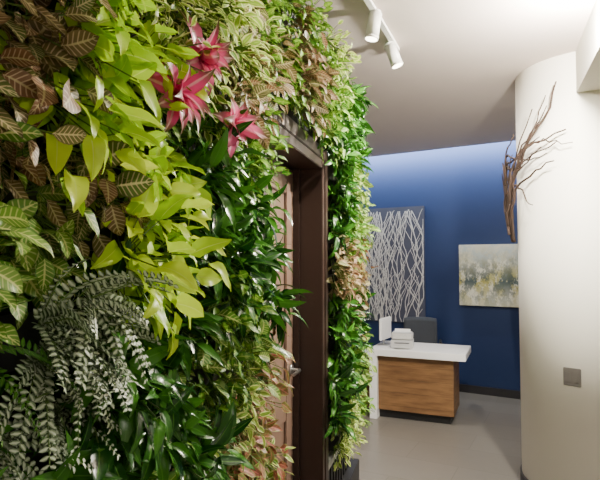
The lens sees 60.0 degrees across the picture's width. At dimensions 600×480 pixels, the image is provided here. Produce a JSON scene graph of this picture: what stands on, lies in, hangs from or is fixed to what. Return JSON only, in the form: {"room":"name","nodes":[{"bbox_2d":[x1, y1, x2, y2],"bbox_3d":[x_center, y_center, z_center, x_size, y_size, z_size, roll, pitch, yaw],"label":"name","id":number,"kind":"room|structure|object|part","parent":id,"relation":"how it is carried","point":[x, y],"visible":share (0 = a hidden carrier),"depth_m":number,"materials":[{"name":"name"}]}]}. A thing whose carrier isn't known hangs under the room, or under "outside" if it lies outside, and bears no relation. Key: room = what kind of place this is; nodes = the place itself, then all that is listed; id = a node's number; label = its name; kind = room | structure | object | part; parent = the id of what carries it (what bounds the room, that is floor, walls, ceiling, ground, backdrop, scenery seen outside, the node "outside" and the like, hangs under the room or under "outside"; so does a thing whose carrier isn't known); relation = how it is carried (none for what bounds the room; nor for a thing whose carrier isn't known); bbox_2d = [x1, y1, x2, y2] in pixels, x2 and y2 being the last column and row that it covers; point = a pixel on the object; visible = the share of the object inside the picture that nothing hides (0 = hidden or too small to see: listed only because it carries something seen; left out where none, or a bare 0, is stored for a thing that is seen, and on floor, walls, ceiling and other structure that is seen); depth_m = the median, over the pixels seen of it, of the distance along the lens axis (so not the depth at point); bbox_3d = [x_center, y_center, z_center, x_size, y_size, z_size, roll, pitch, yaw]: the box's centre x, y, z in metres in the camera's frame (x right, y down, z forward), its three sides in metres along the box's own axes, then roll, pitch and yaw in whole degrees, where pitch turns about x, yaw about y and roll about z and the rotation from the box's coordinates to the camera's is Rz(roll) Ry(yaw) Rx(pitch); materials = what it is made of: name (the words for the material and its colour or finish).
{"room":"lobby","nodes":[
{"label":"lobby","id":0,"kind":"room"},
{"bbox_2d":[0,14,246,455],"bbox_3d":[-0.653,0.317,0.387,0.220,2.800,2.848,-1,-3,16],"label":"backing","id":1,"kind":"object","parent":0,"point":[30,304],"visible":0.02,"depth_m":0.87,"materials":[{"name":"black fabric"}]},
{"bbox_2d":[0,0,354,479],"bbox_3d":[-0.289,0.074,1.148,0.072,1.950,4.400,-1,-3,16],"label":"pocket","id":2,"kind":"object","parent":1,"relation":"attached to","point":[9,362],"visible":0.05,"depth_m":0.81,"materials":[{"name":"black plastic"}]},
{"bbox_2d":[0,297,76,457],"bbox_3d":[-0.410,0.406,0.367,0.220,0.697,0.854,0,-2,11],"label":"foliage","id":3,"kind":"object","parent":2,"relation":"in","point":[29,353],"visible":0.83,"depth_m":0.64,"materials":[{"name":"green plant"}]},
{"bbox_2d":[0,257,178,479],"bbox_3d":[-0.317,0.193,0.707,0.307,0.337,0.224,2,-3,-32],"label":"foliage","id":4,"kind":"object","parent":2,"relation":"in","point":[10,443],"visible":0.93,"depth_m":0.68,"materials":[{"name":"green plant"}]},
{"bbox_2d":[0,96,380,424],"bbox_3d":[0.011,0.204,1.860,0.235,1.475,3.336,-1,-3,16],"label":"foliage","id":5,"kind":"object","parent":2,"relation":"in","point":[26,271],"visible":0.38,"depth_m":0.70,"materials":[{"name":"green plant"}]},
{"bbox_2d":[264,116,266,472],"bbox_3d":[-0.218,0.670,1.753,0.205,2.210,0.045,-1,-3,16],"label":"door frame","id":6,"kind":"structure","parent":1,"relation":"attached to","point":[265,193],"depth_m":1.77,"materials":[{"name":"brown wood"}]},
{"bbox_2d":[266,157,290,477],"bbox_3d":[-0.177,0.706,2.192,0.046,2.155,0.825,-1,-3,16],"label":"slab","id":7,"kind":"object","parent":6,"relation":"attached to","point":[278,436],"visible":0.11,"depth_m":2.41,"materials":[{"name":"beige paint"}]},
{"bbox_2d":[266,396,285,433],"bbox_3d":[-0.149,0.768,2.182,0.014,0.150,0.575,-1,-3,16],"label":"rail","id":8,"kind":"object","parent":7,"relation":"attached to","point":[280,414],"visible":0.16,"depth_m":2.34,"materials":[{"name":"beige paint"}]},
{"bbox_2d":[284,170,292,479],"bbox_3d":[-0.054,0.722,2.518,0.013,2.130,0.120,-1,-3,16],"label":"stile","id":9,"kind":"object","parent":7,"relation":"attached to","point":[288,196],"visible":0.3,"depth_m":2.52,"materials":[{"name":"beige paint"}]},
{"bbox_2d":[289,364,293,374],"bbox_3d":[-0.043,0.627,2.519,0.012,0.048,0.048,-1,-3,16],"label":"rose","id":10,"kind":"object","parent":9,"relation":"attached to","point":[291,366],"visible":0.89,"depth_m":2.50,"materials":[{"name":"metal"}]},
{"bbox_2d":[292,368,300,376],"bbox_3d":[-0.028,0.625,2.462,0.048,0.017,0.118,-1,-3,16],"label":"lever","id":11,"kind":"object","parent":9,"relation":"attached to","point":[298,370],"visible":1,"depth_m":2.47,"materials":[{"name":"metal"}]},
{"bbox_2d":[270,3,317,142],"bbox_3d":[-0.141,-0.711,2.242,0.220,0.590,0.915,-1,-3,16],"label":"header","id":12,"kind":"object","parent":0,"point":[290,114],"visible":0.02,"depth_m":2.26,"materials":[{"name":"wood"}]},
{"bbox_2d":[318,53,340,452],"bbox_3d":[0.095,0.428,3.030,0.220,2.800,0.821,-1,-3,16],"label":"backing","id":13,"kind":"object","parent":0,"point":[330,171],"visible":0.02,"depth_m":2.90,"materials":[{"name":"black fabric"}]},
{"bbox_2d":[0,0,370,479],"bbox_3d":[-0.190,0.035,1.177,0.258,2.262,4.698,-1,-3,16],"label":"stems","id":14,"kind":"object","parent":13,"relation":"attached to","point":[10,13],"visible":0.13,"depth_m":1.00,"materials":[{"name":"green plant"}]},
{"bbox_2d":[0,0,231,359],"bbox_3d":[-0.488,-0.456,0.017,0.300,1.339,2.294,-1,-3,16],"label":"foliage","id":15,"kind":"object","parent":14,"relation":"attached to","point":[134,59],"visible":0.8,"depth_m":0.82,"materials":[{"name":"green plant"}]},
{"bbox_2d":[0,0,370,339],"bbox_3d":[-0.215,-0.221,1.109,0.218,1.455,4.498,-1,-3,16],"label":"foliage","id":16,"kind":"object","parent":14,"relation":"attached to","point":[27,60],"visible":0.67,"depth_m":0.73,"materials":[{"name":"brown plant"}]},
{"bbox_2d":[0,77,377,479],"bbox_3d":[-0.201,0.004,1.189,0.286,2.321,4.746,-1,-3,16],"label":"foliage","id":17,"kind":"object","parent":14,"relation":"attached to","point":[259,257],"visible":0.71,"depth_m":1.11,"materials":[{"name":"green plant"}]},
{"bbox_2d":[146,7,268,168],"bbox_3d":[-0.170,-0.307,1.064,0.127,0.278,0.437,-1,-3,16],"label":"foliage","id":18,"kind":"object","parent":14,"relation":"attached to","point":[210,64],"visible":0.82,"depth_m":1.02,"materials":[{"name":"pink plant"}]},
{"bbox_2d":[112,0,367,479],"bbox_3d":[-0.236,0.046,1.004,0.228,2.244,4.430,-1,-3,16],"label":"foliage","id":19,"kind":"object","parent":14,"relation":"attached to","point":[233,26],"visible":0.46,"depth_m":1.24,"materials":[{"name":"green plant"}]},
{"bbox_2d":[119,0,375,479],"bbox_3d":[-0.084,0.051,1.542,0.228,2.345,3.989,-1,-3,16],"label":"foliage","id":20,"kind":"object","parent":14,"relation":"attached to","point":[249,314],"visible":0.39,"depth_m":1.54,"materials":[{"name":"green plant"}]},
{"bbox_2d":[171,237,377,479],"bbox_3d":[-0.040,0.545,1.753,0.216,1.315,3.459,-1,-3,16],"label":"foliage","id":21,"kind":"object","parent":14,"relation":"attached to","point":[247,474],"visible":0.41,"depth_m":1.49,"materials":[{"name":"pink plant"}]},
{"bbox_2d":[300,151,328,479],"bbox_3d":[0.029,0.676,2.619,0.210,2.270,0.105,-1,-3,16],"label":"door frame","id":22,"kind":"structure","parent":13,"relation":"attached to","point":[312,337],"depth_m":2.57,"materials":[{"name":"brown wood"}]},
{"bbox_2d":[267,117,321,169],"bbox_3d":[-0.100,-0.394,2.217,0.205,0.045,0.825,-1,-3,16],"label":"lintel","id":23,"kind":"object","parent":22,"relation":"attached to","point":[299,156],"visible":0.39,"depth_m":2.32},
{"bbox_2d":[267,103,324,192],"bbox_3d":[-0.076,-0.357,2.209,0.165,0.240,0.915,-1,-3,16],"label":"lintel","id":24,"kind":"object","parent":23,"relation":"attached to","point":[289,125],"depth_m":2.26,"materials":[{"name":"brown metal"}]},
{"bbox_3d":[-0.149,-0.296,2.227,0.013,0.120,0.575,-1,-3,16],"label":"rail","id":25,"kind":"part","parent":24,"relation":"part of","materials":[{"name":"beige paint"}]},
{"bbox_2d":[291,169,299,479],"bbox_3d":[-0.022,0.727,2.566,0.040,2.165,0.020,-1,-3,16],"label":"door","id":26,"kind":"object","parent":22,"relation":"attached to","point":[296,172],"visible":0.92,"depth_m":2.57,"materials":[{"name":"brown wood"}]},
{"bbox_2d":[332,461,334,479],"bbox_3d":[0.173,1.265,2.808,0.030,0.210,0.025,-1,-3,16],"label":"vent slat","id":27,"kind":"object","parent":13,"relation":"attached to","point":[333,464],"visible":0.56,"depth_m":2.80,"materials":[{"name":"black plastic"}]},
{"bbox_2d":[328,448,339,468],"bbox_3d":[0.224,1.172,2.983,0.036,0.030,0.741,-1,-3,16],"label":"rail","id":28,"kind":"object","parent":13,"relation":"attached to","point":[331,455],"visible":0.14,"depth_m":2.76,"materials":[{"name":"grey metal"}]},
{"bbox_2d":[335,455,337,479],"bbox_3d":[0.192,1.268,2.875,0.030,0.210,0.025,-1,-3,16],"label":"vent slat","id":29,"kind":"object","parent":13,"relation":"attached to","point":[336,471],"visible":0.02,"depth_m":2.86,"materials":[{"name":"black metal"}]},
{"bbox_2d":[340,451,342,479],"bbox_3d":[0.230,1.273,3.010,0.030,0.210,0.025,-1,-3,16],"label":"vent slat","id":30,"kind":"object","parent":13,"relation":"attached to","point":[341,470],"visible":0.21,"depth_m":2.99,"materials":[{"name":"black metal"}]},
{"bbox_2d":[343,453,344,474],"bbox_3d":[0.249,1.276,3.077,0.030,0.210,0.025,-1,-3,16],"label":"vent slat","id":31,"kind":"object","parent":13,"relation":"attached to","point":[344,453],"visible":0.14,"depth_m":3.06,"materials":[{"name":"black plastic"}]},
{"bbox_2d":[350,141,520,390],"bbox_3d":[0.774,0.079,7.798,8.400,3.900,0.152,-1,-3,31],"label":"wall","id":32,"kind":"structure","parent":0,"point":[460,189],"depth_m":6.91,"materials":[{"name":"blue paint"}]},
{"bbox_2d":[357,206,425,322],"bbox_3d":[1.212,0.348,7.401,1.150,1.610,0.041,-1,-3,31],"label":"panel board","id":33,"kind":"object","parent":32,"relation":"attached to","point":[416,210],"visible":0.36,"depth_m":7.26,"materials":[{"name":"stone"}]},
{"bbox_2d":[360,210,423,321],"bbox_3d":[1.200,0.362,7.383,1.138,1.564,0.014,-1,-3,31],"label":"inlay","id":34,"kind":"object","parent":33,"relation":"attached to","point":[378,250],"visible":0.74,"depth_m":7.34,"materials":[{"name":"silver metal"}]},
{"bbox_2d":[459,244,518,307],"bbox_3d":[2.434,0.452,6.661,0.770,0.790,0.044,-1,-3,31],"label":"painting","id":35,"kind":"object","parent":32,"relation":"attached to","point":[488,273],"visible":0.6,"depth_m":6.64,"materials":[{"name":"fabric"}]},
{"bbox_2d":[459,384,520,398],"bbox_3d":[0.732,1.975,7.647,8.400,0.100,0.017,-1,-3,31],"label":"baseboard","id":36,"kind":"structure","parent":32,"relation":"attached to","point":[506,393],"depth_m":6.62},
{"bbox_2d":[349,392,521,479],"bbox_3d":[0.600,1.905,3.623,7.600,0.100,13.800,0,-2,0],"label":"floor","id":37,"kind":"structure","parent":0,"point":[482,441],"depth_m":4.85,"materials":[{"name":"tile"}]},
{"bbox_2d":[340,458,358,479],"bbox_3d":[0.239,1.606,2.955,0.070,0.440,0.791,-1,-3,16],"label":"plinth","id":38,"kind":"object","parent":37,"relation":"on","point":[352,473],"visible":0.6,"depth_m":3.19,"materials":[{"name":"black plastic"}]},
{"bbox_2d":[360,341,470,423],"bbox_3d":[1.124,1.573,5.887,1.510,0.755,0.670,-1,-3,23],"label":"reception desk","id":39,"kind":"object","parent":37,"relation":"on","point":[419,383],"visible":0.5,"depth_m":5.58,"materials":[{"name":"brown wood"}]},
{"bbox_3d":[0.600,1.787,5.935,0.460,0.170,0.015,-1,-3,23],"label":"drawer","id":40,"kind":"part","parent":39,"relation":"part of","materials":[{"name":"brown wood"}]},
{"bbox_3d":[0.918,1.613,5.951,0.080,0.680,0.630,-1,-3,23],"label":"waterfall panel","id":41,"kind":"part","parent":39,"relation":"part of","materials":[{"name":"white laminate"}]},
{"bbox_2d":[377,316,390,345],"bbox_3d":[0.967,1.042,5.960,0.120,0.310,0.340,-1,-3,30],"label":"computer monitor","id":42,"kind":"object","parent":39,"relation":"on","point":[384,323],"visible":0.97,"depth_m":5.92,"materials":[{"name":"plastic"}]},
{"bbox_2d":[391,329,413,348],"bbox_3d":[1.131,1.090,5.752,0.240,0.195,0.270,-1,-3,15],"label":"printer","id":43,"kind":"object","parent":39,"relation":"on","point":[401,338],"visible":1,"depth_m":5.69,"materials":[{"name":"grey plastic"}]},
{"bbox_3d":[1.140,1.060,5.787,0.230,0.072,0.200,-1,-3,15],"label":"lid","id":44,"kind":"part","parent":43,"relation":"part of","materials":[{"name":"grey plastic"}]},
{"bbox_2d":[404,317,441,343],"bbox_3d":[1.555,1.505,6.741,0.560,0.958,0.551,-1,-3,15],"label":"office chair","id":45,"kind":"object","parent":37,"relation":"on","point":[424,329],"visible":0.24,"depth_m":6.95,"materials":[{"name":"grey fabric"}]},
{"bbox_2d":[292,0,595,157],"bbox_3d":[0.450,-1.371,3.315,6.900,0.120,12.508,0,-2,0],"label":"ceiling","id":46,"kind":"structure","parent":0,"point":[454,86],"depth_m":3.69,"materials":[{"name":"paint"}]},
{"bbox_2d":[364,0,403,68],"bbox_3d":[-0.179,-1.290,1.601,0.159,0.185,4.200,-1,-3,23],"label":"track lighting","id":47,"kind":"object","parent":46,"relation":"attached to","point":[375,22],"visible":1,"depth_m":3.00,"materials":[{"name":"white metal"}]},
{"bbox_3d":[-0.169,-1.372,1.600,0.034,0.021,4.200,-1,-3,23],"label":"rail","id":48,"kind":"part","parent":47,"relation":"part of","materials":[{"name":"white metal"}]},
{"bbox_2d":[575,0,599,92],"bbox_3d":[1.303,-1.278,0.663,0.900,0.290,6.300,-1,-3,20],"label":"ceiling beam","id":49,"kind":"structure","parent":46,"relation":"attached to","point":[587,51],"depth_m":3.17,"materials":[{"name":"white paint"}]},
{"bbox_2d":[515,52,599,479],"bbox_3d":[2.190,0.291,3.921,1.000,3.150,1.000,0,-2,0],"label":"column","id":50,"kind":"structure","parent":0,"point":[559,234],"depth_m":3.61,"materials":[{"name":"white paint"}]},
{"bbox_2d":[520,464,527,479],"bbox_3d":[2.190,1.819,3.857,1.024,0.090,1.024,0,-2,0],"label":"baseboard","id":51,"kind":"structure","parent":50,"relation":"attached to","point":[522,476],"depth_m":3.97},
{"bbox_2d":[501,81,572,242],"bbox_3d":[1.690,-0.540,3.889,0.191,1.101,0.789,0,-2,-10],"label":"wall sculpture","id":52,"kind":"object","parent":50,"relation":"attached to","point":[509,192],"visible":1,"depth_m":3.90,"materials":[{"name":"brown plant"}]},
{"bbox_2d":[563,367,580,386],"bbox_3d":[1.845,0.930,3.525,0.110,0.120,0.018,-2,-3,43],"label":"switch plate","id":53,"kind":"object","parent":50,"relation":"attached to","point":[571,376],"visible":1,"depth_m":3.52,"materials":[{"name":"metal"}]}
]}

